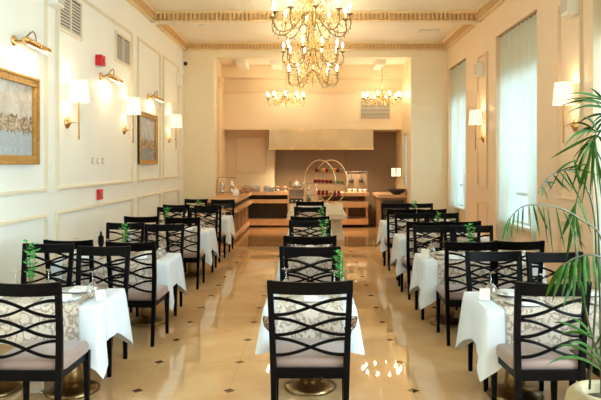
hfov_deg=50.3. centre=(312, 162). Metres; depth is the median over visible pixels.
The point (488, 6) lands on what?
trim
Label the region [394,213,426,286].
dining chair
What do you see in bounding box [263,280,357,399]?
armchair
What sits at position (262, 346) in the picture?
tablecloth
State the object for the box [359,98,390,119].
air vent
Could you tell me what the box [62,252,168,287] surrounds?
table runner
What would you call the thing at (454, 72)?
sheer curtain
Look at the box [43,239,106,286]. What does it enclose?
dining chair
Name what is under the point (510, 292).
napkin
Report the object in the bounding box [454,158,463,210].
window
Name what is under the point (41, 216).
trim
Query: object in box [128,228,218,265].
tablecloth
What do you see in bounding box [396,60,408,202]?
wall
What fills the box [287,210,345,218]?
island countertop
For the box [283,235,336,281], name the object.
dining chair
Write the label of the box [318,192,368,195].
countertop
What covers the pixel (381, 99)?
chandelier
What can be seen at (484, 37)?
wall
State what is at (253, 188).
chafing dish
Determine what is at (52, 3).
wall speaker
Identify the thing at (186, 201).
dining chair
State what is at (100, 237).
pepper mill
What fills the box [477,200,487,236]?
trim
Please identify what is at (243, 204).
shelf
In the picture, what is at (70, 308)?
table runner
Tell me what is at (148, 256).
plate
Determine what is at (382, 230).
tablecloth
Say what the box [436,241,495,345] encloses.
dining chair
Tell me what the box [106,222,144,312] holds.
dining chair
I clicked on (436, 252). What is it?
plate
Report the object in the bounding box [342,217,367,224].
shelf
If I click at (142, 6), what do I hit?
trim
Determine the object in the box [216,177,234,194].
stand
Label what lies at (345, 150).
trim
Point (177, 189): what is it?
trim
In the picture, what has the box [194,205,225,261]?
dining chair
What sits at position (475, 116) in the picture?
wall sconce
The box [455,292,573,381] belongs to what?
tablecloth
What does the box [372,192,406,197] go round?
countertop
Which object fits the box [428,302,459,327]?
dining table
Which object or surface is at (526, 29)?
sheer curtain
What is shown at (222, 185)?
dispenser
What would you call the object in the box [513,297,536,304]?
napkin
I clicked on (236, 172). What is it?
trim
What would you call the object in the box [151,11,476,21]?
trim
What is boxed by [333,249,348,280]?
sprig
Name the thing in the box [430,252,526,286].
table runner
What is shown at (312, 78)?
chandelier
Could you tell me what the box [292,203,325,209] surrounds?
cloth
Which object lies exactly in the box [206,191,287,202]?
countertop
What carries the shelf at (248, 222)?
attached to the counter at (261, 208)
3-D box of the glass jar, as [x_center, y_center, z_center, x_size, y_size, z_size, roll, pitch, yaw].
[-0.074,0.686,13.620,0.110,0.370,0.108,0,0,0]
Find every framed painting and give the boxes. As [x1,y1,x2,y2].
[0,67,39,164]
[137,111,157,163]
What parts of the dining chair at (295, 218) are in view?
rail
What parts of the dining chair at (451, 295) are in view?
leg, leg, seat frame, seat, rail, leg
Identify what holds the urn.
on the counter at (261, 208)
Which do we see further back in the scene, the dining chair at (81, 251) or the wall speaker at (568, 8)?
the wall speaker at (568, 8)
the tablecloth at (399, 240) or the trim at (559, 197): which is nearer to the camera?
the trim at (559, 197)
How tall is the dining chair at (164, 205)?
0.920 m
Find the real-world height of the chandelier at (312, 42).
1.073 m
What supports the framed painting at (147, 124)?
attached to the wall at (102, 119)
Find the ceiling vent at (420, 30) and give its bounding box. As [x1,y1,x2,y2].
[418,29,439,32]
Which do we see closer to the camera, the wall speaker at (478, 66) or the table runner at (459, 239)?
the table runner at (459, 239)
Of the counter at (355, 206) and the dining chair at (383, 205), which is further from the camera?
the counter at (355, 206)
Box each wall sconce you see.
[64,79,89,139]
[122,97,140,142]
[168,114,181,148]
[468,110,484,149]
[552,81,578,143]
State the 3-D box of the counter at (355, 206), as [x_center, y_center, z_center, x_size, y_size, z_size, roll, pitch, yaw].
[0.775,1.170,16.200,1.250,0.860,0.800,0,0,0]
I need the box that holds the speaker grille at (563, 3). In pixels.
[560,0,566,13]
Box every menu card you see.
[95,289,104,300]
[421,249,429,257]
[479,288,489,300]
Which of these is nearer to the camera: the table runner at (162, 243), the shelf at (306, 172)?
the table runner at (162, 243)
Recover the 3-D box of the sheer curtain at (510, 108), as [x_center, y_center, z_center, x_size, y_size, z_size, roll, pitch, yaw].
[3.065,-0.239,9.900,0.145,3.618,0.920,0,0,0]
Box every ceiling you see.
[146,0,485,41]
[218,60,406,64]
[236,60,385,69]
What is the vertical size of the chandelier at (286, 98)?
1.042 m
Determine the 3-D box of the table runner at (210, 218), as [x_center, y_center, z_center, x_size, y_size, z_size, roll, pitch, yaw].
[-2.000,1.100,11.200,0.880,0.333,0.687,0,0,0]
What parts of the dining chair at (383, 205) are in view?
leg, rail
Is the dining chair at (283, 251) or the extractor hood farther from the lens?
the extractor hood
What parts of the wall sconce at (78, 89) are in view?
wall plate, rod, lamp shade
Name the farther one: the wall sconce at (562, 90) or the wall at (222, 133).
the wall at (222, 133)
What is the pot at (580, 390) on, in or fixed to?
attached to the potted palm
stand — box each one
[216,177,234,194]
[304,160,347,203]
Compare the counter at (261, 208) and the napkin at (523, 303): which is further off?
the counter at (261, 208)
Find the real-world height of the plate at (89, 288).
0.019 m
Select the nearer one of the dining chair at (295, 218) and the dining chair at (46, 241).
the dining chair at (46, 241)
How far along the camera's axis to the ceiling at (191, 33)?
12.52 m
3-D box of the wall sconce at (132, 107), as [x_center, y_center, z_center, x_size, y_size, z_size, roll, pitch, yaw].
[-2.730,-0.645,9.700,0.260,0.690,0.239,0,0,0]
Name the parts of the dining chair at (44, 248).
leg, rail, leg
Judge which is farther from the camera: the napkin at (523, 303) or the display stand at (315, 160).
the display stand at (315, 160)
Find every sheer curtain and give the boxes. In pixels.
[450,64,460,221]
[459,59,465,221]
[499,24,520,250]
[517,11,536,251]
[598,64,600,275]
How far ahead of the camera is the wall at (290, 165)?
16.85 m
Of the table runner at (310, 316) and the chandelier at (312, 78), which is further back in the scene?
the chandelier at (312, 78)
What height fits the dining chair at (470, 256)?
0.920 m
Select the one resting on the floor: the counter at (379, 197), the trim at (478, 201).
the counter at (379, 197)
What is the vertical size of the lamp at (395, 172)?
0.635 m
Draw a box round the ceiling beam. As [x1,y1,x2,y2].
[154,22,477,24]
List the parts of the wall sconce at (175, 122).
lamp shade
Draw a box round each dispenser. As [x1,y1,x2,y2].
[220,180,224,192]
[229,180,233,192]
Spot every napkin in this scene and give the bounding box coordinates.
[53,294,71,300]
[69,286,86,291]
[302,295,317,300]
[449,255,459,258]
[500,289,513,295]
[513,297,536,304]
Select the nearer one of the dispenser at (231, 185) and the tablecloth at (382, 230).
the tablecloth at (382, 230)
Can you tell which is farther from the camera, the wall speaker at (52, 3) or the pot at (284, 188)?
the pot at (284, 188)
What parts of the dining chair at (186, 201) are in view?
rail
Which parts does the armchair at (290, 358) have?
arm, leg, leg, rail, seat frame, seat, leg, arm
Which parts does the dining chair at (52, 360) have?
leg, rail, seat frame, seat, leg, leg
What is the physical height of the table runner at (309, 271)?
0.281 m
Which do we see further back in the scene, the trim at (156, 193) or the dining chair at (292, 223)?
the trim at (156, 193)
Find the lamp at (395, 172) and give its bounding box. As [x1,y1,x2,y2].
[390,167,401,188]
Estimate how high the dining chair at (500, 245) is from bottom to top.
0.920 m
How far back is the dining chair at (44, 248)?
5.40 m
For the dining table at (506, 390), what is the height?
0.655 m
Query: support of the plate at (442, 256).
on the table runner at (452, 271)
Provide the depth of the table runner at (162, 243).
8.69 m
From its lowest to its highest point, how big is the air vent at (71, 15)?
0.480 m
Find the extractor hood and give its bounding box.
[268,129,373,149]
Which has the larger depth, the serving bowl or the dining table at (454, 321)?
the serving bowl
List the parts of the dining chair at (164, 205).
rail, leg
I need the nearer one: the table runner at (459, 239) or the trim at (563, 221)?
the trim at (563, 221)
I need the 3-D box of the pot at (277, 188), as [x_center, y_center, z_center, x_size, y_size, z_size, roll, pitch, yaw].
[-0.880,0.650,16.120,0.156,0.160,0.156,0,0,0]
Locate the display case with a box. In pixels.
[288,188,304,203]
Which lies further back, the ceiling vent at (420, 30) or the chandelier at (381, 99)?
the chandelier at (381, 99)
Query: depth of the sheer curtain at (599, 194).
6.76 m
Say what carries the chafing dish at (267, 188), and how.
on the counter at (261, 208)
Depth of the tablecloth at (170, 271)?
6.15 m
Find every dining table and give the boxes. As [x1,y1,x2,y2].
[0,364,100,399]
[130,308,164,326]
[184,263,201,278]
[283,379,336,396]
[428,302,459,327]
[486,369,599,399]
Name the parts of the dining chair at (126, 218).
rail, leg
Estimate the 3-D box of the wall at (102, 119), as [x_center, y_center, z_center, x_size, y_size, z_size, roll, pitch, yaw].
[-2.985,-0.535,5.500,0.250,4.270,17.400,0,0,0]
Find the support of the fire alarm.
attached to the wall at (102, 119)
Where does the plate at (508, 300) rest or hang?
on the table runner at (550, 318)
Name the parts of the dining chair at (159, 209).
rail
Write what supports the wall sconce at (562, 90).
attached to the wall at (484, 37)
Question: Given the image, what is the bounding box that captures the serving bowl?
[388,189,405,194]
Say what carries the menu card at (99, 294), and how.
on the tablecloth at (99, 320)
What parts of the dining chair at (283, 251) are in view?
leg, rail, leg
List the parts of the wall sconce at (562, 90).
lamp shade, rod, wall plate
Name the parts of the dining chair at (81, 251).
leg, rail, leg, leg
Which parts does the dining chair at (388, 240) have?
leg, leg, seat, rail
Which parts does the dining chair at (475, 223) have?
leg, rail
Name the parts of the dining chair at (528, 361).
leg, leg, seat, seat frame, rail, leg, leg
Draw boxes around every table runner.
[0,287,108,344]
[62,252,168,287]
[134,227,206,250]
[172,215,224,230]
[276,294,343,337]
[288,257,331,275]
[294,227,325,246]
[298,212,321,216]
[389,220,441,236]
[404,233,481,255]
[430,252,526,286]
[490,291,599,348]
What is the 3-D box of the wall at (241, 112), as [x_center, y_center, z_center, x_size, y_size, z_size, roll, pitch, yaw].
[0.000,-1.595,16.500,4.374,1.550,2.200,0,0,0]
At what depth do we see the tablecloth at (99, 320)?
4.25 m
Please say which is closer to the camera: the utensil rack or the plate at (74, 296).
the plate at (74, 296)
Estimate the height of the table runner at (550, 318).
0.339 m
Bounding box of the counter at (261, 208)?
[206,191,289,239]
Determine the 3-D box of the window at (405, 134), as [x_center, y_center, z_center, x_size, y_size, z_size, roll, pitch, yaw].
[2.287,-0.050,15.175,0.060,1.300,0.850,0,0,0]
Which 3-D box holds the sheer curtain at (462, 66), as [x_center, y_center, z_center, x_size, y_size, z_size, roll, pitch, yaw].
[3.067,-0.239,12.862,0.152,3.618,0.747,0,0,0]
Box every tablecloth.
[0,288,133,378]
[51,253,186,310]
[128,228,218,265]
[161,215,235,243]
[255,294,364,354]
[275,259,344,280]
[376,220,448,252]
[390,234,489,275]
[409,253,546,309]
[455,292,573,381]
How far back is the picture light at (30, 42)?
6.19 m
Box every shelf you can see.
[218,199,287,212]
[231,218,289,239]
[306,172,342,172]
[318,200,367,207]
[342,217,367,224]
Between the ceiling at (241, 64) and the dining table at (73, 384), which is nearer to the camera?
the dining table at (73, 384)
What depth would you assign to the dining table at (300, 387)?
4.47 m
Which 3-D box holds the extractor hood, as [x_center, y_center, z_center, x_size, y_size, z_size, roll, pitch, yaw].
[0.210,-0.571,15.990,2.560,0.498,0.900,0,0,0]
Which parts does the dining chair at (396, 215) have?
leg, rail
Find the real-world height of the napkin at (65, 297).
0.019 m
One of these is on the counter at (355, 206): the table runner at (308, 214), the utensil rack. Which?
the utensil rack
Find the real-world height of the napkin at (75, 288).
0.019 m
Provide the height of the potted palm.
1.921 m
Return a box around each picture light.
[11,31,51,54]
[99,68,122,83]
[147,91,163,101]
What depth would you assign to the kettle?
13.63 m
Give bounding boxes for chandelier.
[266,62,305,106]
[270,0,352,43]
[281,8,344,70]
[287,28,338,89]
[362,91,401,107]
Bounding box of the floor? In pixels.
[0,224,586,399]
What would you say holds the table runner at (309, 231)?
on the tablecloth
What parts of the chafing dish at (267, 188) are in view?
lid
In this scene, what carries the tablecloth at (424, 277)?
on the dining table at (454, 321)
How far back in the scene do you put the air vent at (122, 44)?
9.57 m
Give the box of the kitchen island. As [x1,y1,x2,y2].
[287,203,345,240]
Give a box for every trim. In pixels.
[0,0,47,196]
[0,213,47,282]
[55,0,132,190]
[55,197,132,257]
[126,0,156,21]
[137,36,160,181]
[137,192,160,223]
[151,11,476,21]
[156,25,187,50]
[162,55,178,178]
[162,188,178,217]
[184,42,445,50]
[218,76,227,188]
[223,91,401,93]
[235,137,266,173]
[345,150,345,190]
[442,25,475,50]
[475,0,506,21]
[477,51,487,188]
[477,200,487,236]
[557,0,582,202]
[557,219,582,280]
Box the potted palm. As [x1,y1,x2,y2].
[502,88,600,399]
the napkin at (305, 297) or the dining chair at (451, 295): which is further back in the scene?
the dining chair at (451, 295)
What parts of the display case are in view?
drawer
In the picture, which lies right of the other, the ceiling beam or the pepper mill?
the ceiling beam
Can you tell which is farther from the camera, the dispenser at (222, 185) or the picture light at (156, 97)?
the dispenser at (222, 185)
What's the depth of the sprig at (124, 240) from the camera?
6.41 m
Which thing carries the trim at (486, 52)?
attached to the wall at (484, 37)
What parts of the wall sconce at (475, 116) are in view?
lamp shade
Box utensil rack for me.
[346,171,367,191]
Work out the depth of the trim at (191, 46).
14.11 m
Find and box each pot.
[274,186,280,191]
[282,186,287,191]
[564,380,600,399]
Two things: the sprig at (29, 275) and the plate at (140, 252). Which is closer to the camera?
the sprig at (29, 275)
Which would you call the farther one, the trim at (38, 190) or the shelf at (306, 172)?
the shelf at (306, 172)
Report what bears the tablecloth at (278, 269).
on the dining table
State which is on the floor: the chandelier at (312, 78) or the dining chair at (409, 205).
the dining chair at (409, 205)
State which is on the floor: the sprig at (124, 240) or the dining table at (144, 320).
the dining table at (144, 320)
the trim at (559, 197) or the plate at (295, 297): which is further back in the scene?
the trim at (559, 197)
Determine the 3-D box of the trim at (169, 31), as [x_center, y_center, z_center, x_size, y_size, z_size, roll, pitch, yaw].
[-2.795,-2.583,12.950,0.130,0.177,2.500,0,0,0]
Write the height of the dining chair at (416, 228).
0.920 m
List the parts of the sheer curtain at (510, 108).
heading rail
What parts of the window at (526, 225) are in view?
sill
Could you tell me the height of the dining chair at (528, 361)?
0.920 m
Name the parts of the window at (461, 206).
sill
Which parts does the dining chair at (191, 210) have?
leg, rail, leg, leg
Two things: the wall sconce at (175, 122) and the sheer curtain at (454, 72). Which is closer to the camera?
the wall sconce at (175, 122)
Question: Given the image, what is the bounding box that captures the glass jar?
[306,187,311,201]
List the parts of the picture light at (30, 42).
wall plate, swan arm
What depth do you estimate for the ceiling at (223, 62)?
15.09 m
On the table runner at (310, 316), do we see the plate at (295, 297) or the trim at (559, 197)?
the plate at (295, 297)
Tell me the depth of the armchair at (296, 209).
9.95 m
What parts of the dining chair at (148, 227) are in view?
leg, rail, leg, leg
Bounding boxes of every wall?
[0,0,183,283]
[184,51,446,219]
[216,60,226,192]
[222,65,402,131]
[227,131,274,190]
[275,132,395,223]
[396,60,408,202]
[447,0,600,289]
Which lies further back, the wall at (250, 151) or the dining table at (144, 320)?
the wall at (250, 151)
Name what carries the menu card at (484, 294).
on the tablecloth at (483, 322)
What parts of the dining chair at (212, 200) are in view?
rail, leg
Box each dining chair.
[0,281,90,399]
[21,243,74,286]
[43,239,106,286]
[75,246,130,376]
[105,241,169,346]
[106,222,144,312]
[124,216,164,251]
[136,224,184,315]
[157,207,185,266]
[163,204,189,225]
[165,217,204,289]
[184,199,207,213]
[184,207,218,272]
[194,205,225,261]
[211,199,234,251]
[381,203,406,256]
[383,209,416,270]
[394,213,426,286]
[400,221,443,299]
[407,203,432,219]
[413,225,460,319]
[417,209,446,220]
[427,213,458,221]
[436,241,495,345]
[443,221,480,251]
[453,225,492,309]
[465,251,543,391]
[483,240,544,289]
[491,281,591,399]
[525,251,583,282]
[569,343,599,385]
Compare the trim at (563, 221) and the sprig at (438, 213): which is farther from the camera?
the sprig at (438, 213)
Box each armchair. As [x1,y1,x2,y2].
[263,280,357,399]
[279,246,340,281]
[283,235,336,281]
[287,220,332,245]
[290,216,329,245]
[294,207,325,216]
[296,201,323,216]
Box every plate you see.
[42,294,81,301]
[62,285,96,292]
[130,255,151,259]
[137,251,161,253]
[291,295,327,301]
[433,251,457,254]
[439,255,463,259]
[492,289,513,296]
[505,297,544,305]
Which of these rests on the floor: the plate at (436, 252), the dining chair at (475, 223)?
the dining chair at (475, 223)
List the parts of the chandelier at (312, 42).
arm, arm, arm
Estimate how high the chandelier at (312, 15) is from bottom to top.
1.073 m
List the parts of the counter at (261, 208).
door panel, door panel, door panel, door panel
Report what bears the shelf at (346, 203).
attached to the counter at (355, 206)
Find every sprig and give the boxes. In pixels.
[22,239,39,283]
[119,222,129,242]
[163,207,170,218]
[318,207,325,228]
[318,219,328,246]
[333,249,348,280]
[435,211,440,234]
[464,223,475,241]
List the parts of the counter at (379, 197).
door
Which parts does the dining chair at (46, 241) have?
leg, rail, seat, leg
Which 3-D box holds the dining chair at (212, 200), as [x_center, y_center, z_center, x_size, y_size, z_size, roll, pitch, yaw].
[-1.679,1.140,11.723,0.440,0.920,0.526,0,0,2]
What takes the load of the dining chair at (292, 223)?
on the floor
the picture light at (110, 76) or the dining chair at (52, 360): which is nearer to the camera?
the dining chair at (52, 360)
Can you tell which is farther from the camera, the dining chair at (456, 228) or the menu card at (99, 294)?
the dining chair at (456, 228)
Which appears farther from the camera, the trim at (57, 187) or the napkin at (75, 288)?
the trim at (57, 187)
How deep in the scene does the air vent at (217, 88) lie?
14.58 m
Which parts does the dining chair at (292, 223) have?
leg, rail, leg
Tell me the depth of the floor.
5.58 m
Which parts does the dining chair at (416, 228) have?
leg, leg, rail, leg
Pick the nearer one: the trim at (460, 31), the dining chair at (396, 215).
the dining chair at (396, 215)
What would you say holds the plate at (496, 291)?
on the table runner at (550, 318)
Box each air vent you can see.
[59,0,82,40]
[114,30,130,68]
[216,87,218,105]
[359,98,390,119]
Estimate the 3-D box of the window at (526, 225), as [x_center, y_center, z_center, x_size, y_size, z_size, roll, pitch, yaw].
[3.140,-0.195,9.450,0.220,2.310,1.900,0,0,0]
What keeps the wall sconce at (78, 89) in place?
attached to the wall at (102, 119)
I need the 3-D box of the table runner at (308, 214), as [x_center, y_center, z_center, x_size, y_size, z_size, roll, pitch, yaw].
[-0.047,1.069,12.100,0.440,0.270,0.736,0,0,0]
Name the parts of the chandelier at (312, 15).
arm, arm, arm, arm, arm, arm, arm, arm, arm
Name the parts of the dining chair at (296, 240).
leg, rail, seat, leg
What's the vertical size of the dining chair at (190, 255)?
0.920 m
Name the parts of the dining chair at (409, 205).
rail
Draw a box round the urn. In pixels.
[233,187,238,196]
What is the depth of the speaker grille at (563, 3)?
7.25 m
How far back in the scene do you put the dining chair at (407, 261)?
7.50 m
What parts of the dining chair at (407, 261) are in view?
leg, seat frame, seat, leg, rail, leg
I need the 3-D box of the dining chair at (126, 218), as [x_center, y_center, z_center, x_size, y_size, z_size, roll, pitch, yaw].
[-2.199,1.140,8.427,0.440,0.920,0.526,0,0,-1]
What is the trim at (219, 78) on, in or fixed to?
attached to the wall at (222, 133)
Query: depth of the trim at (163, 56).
12.23 m
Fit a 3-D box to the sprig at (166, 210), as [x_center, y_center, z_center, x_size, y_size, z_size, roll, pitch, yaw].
[-2.043,0.769,8.991,0.122,0.327,0.114,0,0,0]
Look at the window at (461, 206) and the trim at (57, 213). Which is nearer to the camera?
the trim at (57, 213)
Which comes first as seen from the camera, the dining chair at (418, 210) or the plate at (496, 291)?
the plate at (496, 291)
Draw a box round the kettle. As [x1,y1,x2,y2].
[289,180,304,187]
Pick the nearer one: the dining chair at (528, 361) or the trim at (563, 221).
the dining chair at (528, 361)
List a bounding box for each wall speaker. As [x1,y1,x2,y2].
[48,0,64,7]
[177,72,184,86]
[474,62,483,76]
[560,0,578,17]
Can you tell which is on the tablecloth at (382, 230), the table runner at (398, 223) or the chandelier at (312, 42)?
the table runner at (398, 223)
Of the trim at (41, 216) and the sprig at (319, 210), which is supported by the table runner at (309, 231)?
the sprig at (319, 210)
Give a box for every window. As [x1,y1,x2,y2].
[405,134,406,187]
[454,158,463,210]
[506,191,529,231]
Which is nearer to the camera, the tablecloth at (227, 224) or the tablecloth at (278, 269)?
the tablecloth at (278, 269)
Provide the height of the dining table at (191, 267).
0.655 m
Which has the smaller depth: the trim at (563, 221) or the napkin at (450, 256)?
the napkin at (450, 256)
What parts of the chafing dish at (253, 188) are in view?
lid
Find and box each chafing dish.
[249,185,259,191]
[263,185,273,191]
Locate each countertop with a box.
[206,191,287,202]
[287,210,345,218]
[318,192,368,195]
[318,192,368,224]
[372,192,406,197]
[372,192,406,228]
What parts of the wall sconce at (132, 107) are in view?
wall plate, rod, lamp shade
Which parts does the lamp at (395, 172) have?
shade frame, lamp shade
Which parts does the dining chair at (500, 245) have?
leg, seat, rail, leg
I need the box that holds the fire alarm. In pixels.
[95,54,105,66]
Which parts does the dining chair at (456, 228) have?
leg, rail, leg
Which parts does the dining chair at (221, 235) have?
rail, leg, seat, leg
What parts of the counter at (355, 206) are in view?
panel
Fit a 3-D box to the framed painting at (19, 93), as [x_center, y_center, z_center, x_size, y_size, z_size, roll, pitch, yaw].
[-2.829,-0.422,5.865,0.062,0.875,1.430,0,0,0]
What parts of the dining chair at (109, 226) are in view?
leg, rail, leg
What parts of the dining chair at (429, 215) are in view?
rail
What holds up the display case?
on the cloth
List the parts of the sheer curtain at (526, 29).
heading rail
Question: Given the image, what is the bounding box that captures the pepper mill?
[98,231,103,256]
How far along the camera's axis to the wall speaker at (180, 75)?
13.45 m
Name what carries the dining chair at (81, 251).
on the floor
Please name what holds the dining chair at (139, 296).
on the floor
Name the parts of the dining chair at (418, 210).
rail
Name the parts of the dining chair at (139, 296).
leg, rail, seat frame, seat, leg, leg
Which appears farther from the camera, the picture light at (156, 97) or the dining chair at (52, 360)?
the picture light at (156, 97)
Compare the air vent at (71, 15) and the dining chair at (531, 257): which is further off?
the air vent at (71, 15)
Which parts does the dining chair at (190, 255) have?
leg, rail, seat, seat frame, leg, leg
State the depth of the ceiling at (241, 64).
14.71 m
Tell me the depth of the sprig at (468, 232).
6.45 m
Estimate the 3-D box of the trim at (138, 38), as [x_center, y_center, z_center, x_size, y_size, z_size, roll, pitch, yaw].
[-2.844,-0.875,11.200,0.032,2.370,1.560,0,0,0]
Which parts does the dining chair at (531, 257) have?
leg, rail, leg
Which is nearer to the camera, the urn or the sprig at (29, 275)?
the sprig at (29, 275)
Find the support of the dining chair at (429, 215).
on the floor
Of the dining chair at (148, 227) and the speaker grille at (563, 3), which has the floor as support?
the dining chair at (148, 227)
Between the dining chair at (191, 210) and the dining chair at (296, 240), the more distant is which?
the dining chair at (191, 210)
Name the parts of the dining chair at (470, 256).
leg, leg, rail, leg, leg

